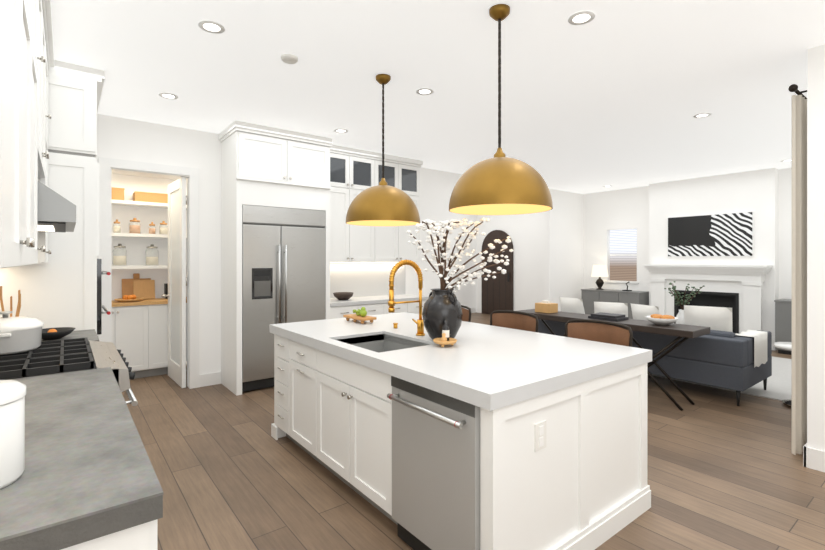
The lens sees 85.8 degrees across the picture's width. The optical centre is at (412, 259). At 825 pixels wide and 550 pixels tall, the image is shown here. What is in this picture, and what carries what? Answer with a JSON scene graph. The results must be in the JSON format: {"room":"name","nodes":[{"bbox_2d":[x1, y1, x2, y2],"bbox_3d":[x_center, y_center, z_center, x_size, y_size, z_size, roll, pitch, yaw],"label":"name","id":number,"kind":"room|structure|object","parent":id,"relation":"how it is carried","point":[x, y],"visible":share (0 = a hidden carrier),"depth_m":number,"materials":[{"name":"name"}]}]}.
{"room":"kitchen and living room","nodes":[
{"label":"kitchen and living room","id":0,"kind":"room"},
{"bbox_2d":[112,174,186,299],"bbox_3d":[-3.740,-0.015,5.720,2.090,2.930,0.120,0,0,-38],"label":"wall","id":1,"kind":"structure","parent":0,"point":[136,248],"depth_m":5.79,"materials":[{"name":"white paint"}]},
{"bbox_2d":[112,171,186,268],"bbox_3d":[-3.432,-0.510,5.693,1.396,1.240,0.298,0,0,-38],"label":"pantry shelves","id":2,"kind":"object","parent":1,"relation":"attached to","point":[138,204],"visible":0.25,"depth_m":5.61,"materials":[{"name":"white paint"}]},
{"bbox_2d":[113,219,119,232],"bbox_3d":[-3.657,-0.416,5.493,0.080,0.170,0.080,0,0,-38],"label":"jar","id":3,"kind":"object","parent":2,"relation":"on","point":[116,229],"visible":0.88,"depth_m":5.47,"materials":[{"name":"clear glass"}]},
{"bbox_2d":[112,187,124,199],"bbox_3d":[-3.668,-0.808,5.507,0.148,0.154,0.184,0,0,-38],"label":"basket","id":4,"kind":"object","parent":2,"relation":"on","point":[117,193],"visible":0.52,"depth_m":5.44,"materials":[{"name":"beige wicker"}]},
{"bbox_2d":[113,244,126,265],"bbox_3d":[-3.633,-0.066,5.511,0.150,0.270,0.150,0,0,-38],"label":"jar","id":5,"kind":"object","parent":2,"relation":"on","point":[120,260],"visible":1,"depth_m":5.46,"materials":[{"name":"clear glass"}]},
{"bbox_2d":[129,218,140,232],"bbox_3d":[-3.507,-0.431,5.610,0.130,0.200,0.130,0,0,-38],"label":"jar","id":6,"kind":"object","parent":2,"relation":"on","point":[133,228],"visible":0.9,"depth_m":5.56,"materials":[{"name":"clear glass"}]},
{"bbox_2d":[133,191,167,202],"bbox_3d":[-3.366,-0.793,5.737,0.408,0.124,0.234,0,0,-38],"label":"basket","id":7,"kind":"object","parent":2,"relation":"on","point":[150,197],"visible":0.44,"depth_m":5.63,"materials":[{"name":"beige wicker"}]},
{"bbox_2d":[145,244,158,264],"bbox_3d":[-3.358,-0.066,5.727,0.150,0.270,0.150,0,0,-38],"label":"jar","id":8,"kind":"object","parent":2,"relation":"on","point":[152,260],"visible":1,"depth_m":5.68,"materials":[{"name":"clear glass"}]},
{"bbox_2d":[149,222,155,233],"bbox_3d":[-3.358,-0.411,5.727,0.080,0.160,0.080,0,0,-38],"label":"jar","id":9,"kind":"object","parent":2,"relation":"on","point":[152,230],"visible":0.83,"depth_m":5.70,"materials":[{"name":"clear glass"}]},
{"bbox_2d":[159,221,167,233],"bbox_3d":[-3.255,-0.421,5.807,0.100,0.180,0.100,0,0,-38],"label":"jar","id":10,"kind":"object","parent":2,"relation":"on","point":[162,229],"visible":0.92,"depth_m":5.78,"materials":[{"name":"clear glass"}]},
{"bbox_2d":[96,114,582,387],"bbox_3d":[0.056,-0.015,7.099,9.770,2.930,0.120,0,0,-38],"label":"wall","id":11,"kind":"structure","parent":0,"point":[131,140],"depth_m":5.18,"materials":[{"name":"white paint"}]},
{"bbox_2d":[48,64,99,151],"bbox_3d":[-3.090,-1.111,3.730,0.657,0.598,1.308,0,0,-38],"label":"upper cabinet","id":12,"kind":"object","parent":11,"relation":"attached to","point":[73,96],"depth_m":3.33,"materials":[{"name":"white paint"}]},
{"bbox_2d":[98,157,198,388],"bbox_3d":[-2.841,0.205,4.822,0.940,2.490,0.142,0,0,-38],"label":"door frame","id":13,"kind":"structure","parent":11,"relation":"attached to","point":[107,166],"depth_m":4.79,"materials":[{"name":"white wood"}]},
{"bbox_2d":[162,177,186,387],"bbox_3d":[-2.809,0.255,5.284,0.202,2.375,0.733,0,0,-40],"label":"pantry door","id":14,"kind":"structure","parent":11,"relation":"in","point":[177,283],"depth_m":5.22,"materials":[{"name":"white paint"}]},
{"bbox_2d":[330,148,381,262],"bbox_3d":[-0.920,-0.691,6.024,0.861,1.440,0.367,0,0,-38],"label":"upper cabinet","id":15,"kind":"object","parent":11,"relation":"attached to","point":[354,172],"depth_m":5.87,"materials":[{"name":"white paint"}]},
{"bbox_2d":[330,262,404,298],"bbox_3d":[-0.741,0.280,6.392,1.597,0.500,0.008,0,0,-38],"label":"backsplash","id":16,"kind":"structure","parent":11,"relation":"attached to","point":[364,279],"depth_m":6.43,"materials":[{"name":"white tile"}]},
{"bbox_2d":[382,156,421,261],"bbox_3d":[-0.340,-0.691,6.477,0.862,1.440,0.367,0,0,-38],"label":"upper cabinet","id":17,"kind":"object","parent":11,"relation":"attached to","point":[402,175],"depth_m":6.39,"materials":[{"name":"white paint"}]},
{"bbox_2d":[51,0,824,193],"bbox_3d":[1.228,-1.530,5.559,10.020,0.100,10.450,0,0,-38],"label":"ceiling","id":18,"kind":"structure","parent":0,"point":[616,94],"depth_m":3.54,"materials":[{"name":"white paint"}]},
{"bbox_2d":[159,93,177,98],"bbox_3d":[-2.195,-1.476,3.995,0.154,0.007,0.154,0,0,25],"label":"recessed light","id":19,"kind":"object","parent":18,"relation":"in","point":[165,95],"depth_m":3.99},
{"bbox_2d":[198,20,224,33],"bbox_3d":[-1.272,-1.476,2.813,0.154,0.007,0.154,0,0,25],"label":"recessed light","id":20,"kind":"object","parent":18,"relation":"in","point":[209,26],"depth_m":2.81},
{"bbox_2d":[281,54,297,63],"bbox_3d":[-0.898,-1.464,3.245,0.124,0.029,0.124,0,0,-38],"label":"smoke detector","id":21,"kind":"object","parent":18,"relation":"attached to","point":[289,58],"visible":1,"depth_m":3.21,"materials":[{"name":"white plastic"}]},
{"bbox_2d":[334,129,347,132],"bbox_3d":[-0.816,-1.476,5.073,0.154,0.007,0.154,0,0,25],"label":"recessed light","id":22,"kind":"object","parent":18,"relation":"in","point":[336,130],"depth_m":5.06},
{"bbox_2d":[346,74,419,225],"bbox_3d":[-0.237,-0.886,3.584,0.600,1.183,0.600,0,0,-38],"label":"pendant light","id":23,"kind":"object","parent":18,"relation":"hanging from","point":[382,203],"visible":1,"depth_m":3.39,"materials":[{"name":"gold metal"}]},
{"bbox_2d":[416,88,433,94],"bbox_3d":[0.107,-1.476,3.891,0.154,0.007,0.154,0,0,25],"label":"recessed light","id":24,"kind":"object","parent":18,"relation":"in","point":[422,91],"depth_m":3.89,"materials":[{"name":"white plastic"}]},
{"bbox_2d":[449,4,552,214],"bbox_3d":[0.514,-0.886,2.623,0.600,1.183,0.600,0,0,-38],"label":"pendant light","id":25,"kind":"object","parent":18,"relation":"hanging from","point":[500,183],"visible":1,"depth_m":2.43,"materials":[{"name":"gold metal"}]},
{"bbox_2d":[568,11,594,24],"bbox_3d":[1.031,-1.476,2.709,0.154,0.007,0.154,0,0,25],"label":"recessed light","id":26,"kind":"object","parent":18,"relation":"in","point":[577,18],"depth_m":2.70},
{"bbox_2d":[693,113,710,117],"bbox_3d":[2.957,-1.476,4.531,0.154,0.007,0.154,0,0,25],"label":"recessed light","id":27,"kind":"object","parent":18,"relation":"in","point":[701,115],"depth_m":4.54,"materials":[{"name":"white plastic"}]},
{"bbox_2d":[454,213,475,311],"bbox_3d":[0.325,-0.015,11.263,4.220,2.930,0.150,0,0,-38],"label":"wall","id":28,"kind":"structure","parent":0,"point":[466,295],"depth_m":12.04,"materials":[{"name":"white paint"}]},
{"bbox_2d":[121,312,824,549],"bbox_3d":[1.228,1.500,5.559,10.020,0.100,10.450,0,0,-38],"label":"floor","id":29,"kind":"structure","parent":0,"point":[725,471],"depth_m":2.92,"materials":[{"name":"brown wood"}]},
{"bbox_2d":[0,148,103,337],"bbox_3d":[-2.949,0.318,3.577,0.692,2.262,0.893,0,0,-38],"label":"tall cabinet","id":30,"kind":"object","parent":29,"relation":"on","point":[62,287],"depth_m":3.32,"materials":[{"name":"white paint"}]},
{"bbox_2d":[0,338,137,405],"bbox_3d":[-1.987,0.955,2.413,0.758,0.990,0.930,0,0,-38],"label":"range","id":31,"kind":"object","parent":29,"relation":"on","point":[59,356],"visible":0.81,"depth_m":2.30,"materials":[{"name":"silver metal"}]},
{"bbox_2d":[0,311,43,354],"bbox_3d":[-2.237,0.391,2.440,0.324,0.217,0.350,0,0,-38],"label":"pot","id":32,"kind":"object","parent":31,"relation":"on","point":[20,334],"visible":1,"depth_m":2.39,"materials":[{"name":"white ceramic"}]},
{"bbox_2d":[41,329,98,341],"bbox_3d":[-2.508,0.990,2.974,0.643,0.920,0.585,0,0,-38],"label":"countertop","id":33,"kind":"structure","parent":29,"relation":"on","point":[91,334],"depth_m":3.12,"materials":[{"name":"grey stone"}]},
{"bbox_2d":[0,286,24,316],"bbox_3d":[-2.493,0.344,2.753,0.156,0.370,0.164,0,0,-38],"label":"wooden utensils","id":34,"kind":"object","parent":33,"relation":"on","point":[18,306],"visible":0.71,"depth_m":2.74,"materials":[{"name":"brown wood"}]},
{"bbox_2d":[42,327,75,339],"bbox_3d":[-2.413,0.495,2.975,0.250,0.068,0.250,0,0,-38],"label":"bowl","id":35,"kind":"object","parent":33,"relation":"on","point":[54,333],"visible":0.88,"depth_m":2.95,"materials":[{"name":"ceramic"}]},
{"bbox_2d":[0,367,162,549],"bbox_3d":[-1.281,0.990,1.413,0.654,0.920,1.506,0,0,-38],"label":"countertop","id":36,"kind":"structure","parent":29,"relation":"on","point":[88,479],"depth_m":1.09,"materials":[{"name":"grey stone"}]},
{"bbox_2d":[0,380,25,488],"bbox_3d":[-1.033,0.404,1.046,0.186,0.250,0.186,0,0,-38],"label":"canister","id":37,"kind":"object","parent":36,"relation":"on","point":[12,429],"visible":1,"depth_m":1.05,"materials":[{"name":"ceramic"}]},
{"bbox_2d":[112,305,155,378],"bbox_3d":[-3.633,1.000,5.440,0.733,0.900,0.447,0,0,-38],"label":"base cabinet","id":38,"kind":"object","parent":29,"relation":"on","point":[140,334],"depth_m":5.40,"materials":[{"name":"white paint"}]},
{"bbox_2d":[112,297,186,308],"bbox_3d":[-3.380,0.530,5.625,1.390,0.040,0.466,0,0,-38],"label":"countertop","id":39,"kind":"structure","parent":38,"relation":"on","point":[157,301],"depth_m":5.46,"materials":[{"name":"brown wood"}]},
{"bbox_2d":[114,295,144,301],"bbox_3d":[-3.482,0.469,5.464,0.320,0.081,0.320,0,0,-38],"label":"plate","id":40,"kind":"object","parent":39,"relation":"on","point":[128,298],"visible":1,"depth_m":5.41,"materials":[{"name":"brown wood"}]},
{"bbox_2d":[122,273,154,298],"bbox_3d":[-3.523,0.341,5.711,0.360,0.333,0.105,0,0,-38],"label":"cutting boards","id":41,"kind":"object","parent":39,"relation":"on","point":[137,286],"visible":0.92,"depth_m":5.70,"materials":[{"name":"brown wood"}]},
{"bbox_2d":[164,283,167,298],"bbox_3d":[-3.234,0.409,5.861,0.060,0.199,0.120,0,0,-38],"label":"knife block","id":42,"kind":"object","parent":39,"relation":"on","point":[166,288],"visible":0.52,"depth_m":5.81,"materials":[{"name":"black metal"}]},
{"bbox_2d":[156,305,186,375],"bbox_3d":[-3.138,1.000,5.826,0.733,0.900,0.447,0,0,-38],"label":"base cabinet","id":43,"kind":"object","parent":29,"relation":"on","point":[161,310],"depth_m":5.56,"materials":[{"name":"white paint"}]},
{"bbox_2d":[218,120,331,395],"bbox_3d":[-1.620,-0.013,5.289,1.140,2.925,0.664,0,0,-38],"label":"cabinet","id":44,"kind":"object","parent":29,"relation":"on","point":[276,187],"visible":0.9,"depth_m":4.99,"materials":[{"name":"white paint"}]},
{"bbox_2d":[330,294,428,318],"bbox_3d":[-0.557,0.990,6.157,1.597,0.920,0.604,0,0,-38],"label":"base cabinet","id":45,"kind":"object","parent":29,"relation":"on","point":[375,305],"depth_m":5.90,"materials":[{"name":"white paint"}]},
{"bbox_2d":[333,292,352,299],"bbox_3d":[-0.916,0.481,5.883,0.270,0.095,0.270,0,0,-38],"label":"bowl","id":46,"kind":"object","parent":45,"relation":"on","point":[343,295],"depth_m":5.79,"materials":[{"name":"black ceramic"}]},
{"bbox_2d":[270,332,651,549],"bbox_3d":[0.092,1.022,3.111,1.433,0.854,2.410,0,0,-38],"label":"kitchen island","id":47,"kind":"object","parent":29,"relation":"on","point":[476,436],"depth_m":2.19,"materials":[{"name":"white wood"}]},
{"bbox_2d":[269,320,568,407],"bbox_3d":[-0.218,0.562,2.869,0.550,0.066,2.410,0,0,-38],"label":"island countertop","id":48,"kind":"structure","parent":47,"relation":"on","point":[479,377],"depth_m":2.25,"materials":[{"name":"white stone"}]},
{"bbox_2d":[433,320,456,346],"bbox_3d":[0.200,0.451,2.732,0.150,0.156,0.150,0,0,-38],"label":"soap tray","id":49,"kind":"object","parent":48,"relation":"on","point":[444,340],"visible":1,"depth_m":2.73,"materials":[{"name":"brown wood"}]},
{"bbox_2d":[407,218,512,339],"bbox_3d":[0.306,0.132,2.929,0.661,0.793,0.342,0,0,3],"label":"vase","id":50,"kind":"object","parent":48,"relation":"on","point":[442,304],"visible":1,"depth_m":2.88,"materials":[{"name":"ceramic"}]},
{"bbox_2d":[337,312,651,383],"bbox_3d":[0.334,0.562,3.300,0.850,0.066,2.410,0,0,-38],"label":"island countertop","id":51,"kind":"structure","parent":47,"relation":"on","point":[582,359],"depth_m":2.75,"materials":[{"name":"white stone"}]},
{"bbox_2d":[343,307,376,323],"bbox_3d":[-0.453,0.462,3.796,0.140,0.135,0.320,0,0,-38],"label":"fruit tray","id":52,"kind":"object","parent":51,"relation":"on","point":[360,315],"visible":1,"depth_m":3.72,"materials":[{"name":"brown wood"}]},
{"bbox_2d":[461,305,470,321],"bbox_3d":[0.211,0.928,3.946,0.484,1.045,0.476,0,0,-38],"label":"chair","id":53,"kind":"object","parent":29,"relation":"on","point":[466,316],"visible":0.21,"depth_m":3.94,"materials":[{"name":"brown metal"}]},
{"bbox_2d":[490,310,538,331],"bbox_3d":[0.644,0.928,3.392,0.484,1.045,0.476,0,0,-38],"label":"stool","id":54,"kind":"object","parent":29,"relation":"on","point":[518,320],"visible":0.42,"depth_m":3.55,"materials":[{"name":"brown metal"}]},
{"bbox_2d":[565,319,632,346],"bbox_3d":[1.076,0.928,2.839,0.484,1.045,0.476,0,0,-38],"label":"stool","id":55,"kind":"object","parent":29,"relation":"on","point":[602,331],"visible":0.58,"depth_m":2.98,"materials":[{"name":"brown leather"}]},
{"bbox_2d":[519,309,709,410],"bbox_3d":[2.136,1.062,5.095,0.440,0.794,2.100,0,0,-38],"label":"table","id":56,"kind":"object","parent":29,"relation":"on","point":[680,331],"visible":0.46,"depth_m":4.54,"materials":[{"name":"brown wood"}]},
{"bbox_2d":[535,300,557,312],"bbox_3d":[1.707,0.592,5.661,0.180,0.144,0.220,0,0,-38],"label":"tissue box","id":57,"kind":"object","parent":56,"relation":"on","point":[544,306],"visible":1,"depth_m":5.60,"materials":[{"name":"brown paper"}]},
{"bbox_2d":[588,312,628,320],"bbox_3d":[2.208,0.638,5.011,0.250,0.052,0.340,0,0,-38],"label":"books","id":58,"kind":"object","parent":56,"relation":"on","point":[610,316],"visible":1,"depth_m":4.93,"materials":[{"name":"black paper"}]},
{"bbox_2d":[645,314,678,324],"bbox_3d":[2.562,0.614,4.565,0.310,0.100,0.310,0,0,-38],"label":"fruit bowl","id":59,"kind":"object","parent":56,"relation":"on","point":[657,319],"visible":1,"depth_m":4.49,"materials":[{"name":"white ceramic"}]},
{"bbox_2d":[581,288,648,318],"bbox_3d":[4.163,1.038,9.154,0.457,0.825,1.240,0,0,-38],"label":"sideboard","id":60,"kind":"object","parent":29,"relation":"on","point":[590,297],"visible":0.42,"depth_m":8.97,"materials":[{"name":"grey paint"}]},
{"bbox_2d":[591,265,608,289],"bbox_3d":[3.969,0.364,9.408,0.340,0.520,0.340,0,0,-38],"label":"table lamp","id":61,"kind":"object","parent":60,"relation":"on","point":[599,271],"visible":1,"depth_m":9.31,"materials":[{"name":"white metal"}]},
{"bbox_2d":[643,264,772,332],"bbox_3d":[5.048,0.767,7.757,0.407,1.365,1.890,0,0,-38],"label":"fireplace mantel","id":62,"kind":"object","parent":29,"relation":"on","point":[737,289],"visible":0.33,"depth_m":7.61,"materials":[{"name":"white wood"}]},
{"bbox_2d":[647,357,791,400],"bbox_3d":[3.893,1.444,6.468,2.500,0.012,3.100,0,0,-38],"label":"living room rug","id":63,"kind":"object","parent":29,"relation":"on","point":[779,384],"depth_m":5.13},
{"bbox_2d":[538,297,771,405],"bbox_3d":[2.815,0.972,5.598,0.990,0.930,2.544,0,0,-38],"label":"sofa","id":64,"kind":"object","parent":63,"relation":"on","point":[721,355],"visible":0.48,"depth_m":4.71,"materials":[{"name":"grey fabric"}]},
{"bbox_2d":[774,342,791,406],"bbox_3d":[3.830,1.141,4.388,0.400,0.592,0.400,0,0,-38],"label":"side table","id":65,"kind":"object","parent":63,"relation":"on","point":[785,346],"visible":0.1,"depth_m":4.41,"materials":[{"name":"silver metal"}]},
{"bbox_3d":[3.933,1.234,6.499,0.700,0.407,1.400,0,0,-38],"label":"coffee table","id":66,"kind":"object","parent":63,"relation":"on","visible":0},
{"bbox_2d":[664,281,704,323],"bbox_3d":[3.960,0.670,6.491,0.546,0.719,0.541,0,0,-38],"label":"vase","id":67,"kind":"object","parent":66,"relation":"on","point":[680,316],"visible":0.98,"depth_m":6.49,"materials":[{"name":"white ceramic"}]},
{"bbox_2d":[774,299,791,354],"bbox_3d":[6.158,1.038,6.601,0.457,0.825,1.140,0,0,-38],"label":"sideboard","id":68,"kind":"object","parent":29,"relation":"on","point":[783,320],"visible":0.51,"depth_m":6.83,"materials":[{"name":"grey paint"}]},
{"bbox_2d":[803,445,824,471],"bbox_3d":[3.433,1.380,2.249,0.016,0.140,2.218,0,0,-38],"label":"baseboard","id":69,"kind":"structure","parent":29,"relation":"on","point":[813,458],"depth_m":3.08,"materials":[{"name":"white wood"}]},
{"bbox_2d":[476,168,791,349],"bbox_3d":[4.362,-0.015,9.246,0.340,2.930,8.000,0,0,-38],"label":"wall","id":70,"kind":"structure","parent":0,"point":[765,195],"depth_m":8.49,"materials":[{"name":"white paint"}]},
{"bbox_2d":[482,230,512,313],"bbox_3d":[2.198,0.328,11.647,0.105,2.235,1.050,0,0,-38],"label":"arched door","id":71,"kind":"structure","parent":70,"relation":"in","point":[497,292],"depth_m":11.62,"materials":[{"name":"brown wood"}]},
{"bbox_2d":[605,228,638,283],"bbox_3d":[4.406,-0.087,9.308,0.145,1.135,0.705,0,0,-38],"label":"window","id":72,"kind":"structure","parent":70,"relation":"in","point":[623,268],"depth_m":9.37,"materials":[{"name":"white glass"}]},
{"bbox_2d":[667,211,753,256],"bbox_3d":[5.215,-0.430,7.844,0.032,0.750,1.330,0,0,-38],"label":"art","id":73,"kind":"object","parent":70,"relation":"attached to","point":[721,235],"visible":0.89,"depth_m":7.77},
{"bbox_2d":[807,44,824,450],"bbox_3d":[3.682,-0.015,2.337,9.920,2.930,2.350,0,0,-38],"label":"wall","id":74,"kind":"structure","parent":0,"point":[816,247],"depth_m":3.08,"materials":[{"name":"white paint"}]},
{"bbox_2d":[788,84,806,98],"bbox_3d":[4.049,-1.250,4.191,3.258,0.056,0.116,0,0,-38],"label":"curtain rod","id":75,"kind":"object","parent":74,"relation":"attached to","point":[793,88],"visible":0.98,"depth_m":3.23,"materials":[{"name":"brown metal"}]},
{"bbox_2d":[792,94,806,454],"bbox_3d":[2.966,0.108,3.383,0.360,2.660,0.053,0,0,-38],"label":"curtain","id":76,"kind":"object","parent":75,"relation":"hanging from","point":[799,272],"visible":0.83,"depth_m":3.29,"materials":[{"name":"beige fabric"}]},
{"bbox_3d":[-2.052,-0.015,1.741,0.150,2.930,8.470,0,0,-38],"label":"wall","id":77,"kind":"structure","parent":0,"visible":0},
{"bbox_2d":[0,0,15,268],"bbox_3d":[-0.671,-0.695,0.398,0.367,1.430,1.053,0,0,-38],"label":"upper cabinet","id":78,"kind":"object","parent":77,"relation":"attached to","point":[7,7],"depth_m":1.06,"materials":[{"name":"white paint"}]},
{"bbox_2d":[16,0,35,265],"bbox_3d":[-1.256,-0.695,1.147,0.367,1.430,1.101,0,0,-38],"label":"upper cabinet","id":79,"kind":"object","parent":77,"relation":"attached to","point":[26,48],"depth_m":1.52,"materials":[{"name":"white paint"}]},
{"bbox_2d":[36,0,43,262],"bbox_3d":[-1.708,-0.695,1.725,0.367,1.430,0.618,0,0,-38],"label":"upper cabinet","id":80,"kind":"object","parent":77,"relation":"attached to","point":[39,3],"depth_m":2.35,"materials":[{"name":"white paint"}]},
{"bbox_2d":[44,0,47,179],"bbox_3d":[-2.146,-0.958,2.287,0.367,0.905,1.073,0,0,-38],"label":"upper cabinet","id":81,"kind":"object","parent":77,"relation":"attached to","point":[45,1],"depth_m":2.80,"materials":[{"name":"white paint"}]},
{"bbox_2d":[44,52,51,262],"bbox_3d":[-2.597,-0.695,2.863,0.367,1.430,0.650,0,0,-38],"label":"upper cabinet","id":82,"kind":"object","parent":77,"relation":"attached to","point":[46,251],"depth_m":3.02,"materials":[{"name":"white paint"}]},
{"bbox_2d":[38,181,75,231],"bbox_3d":[-2.092,-0.334,2.331,0.507,0.332,0.926,0,0,-38],"label":"range hood","id":83,"kind":"object","parent":77,"relation":"attached to","point":[56,212],"visible":0.48,"depth_m":2.08,"materials":[{"name":"metal"}]}
]}

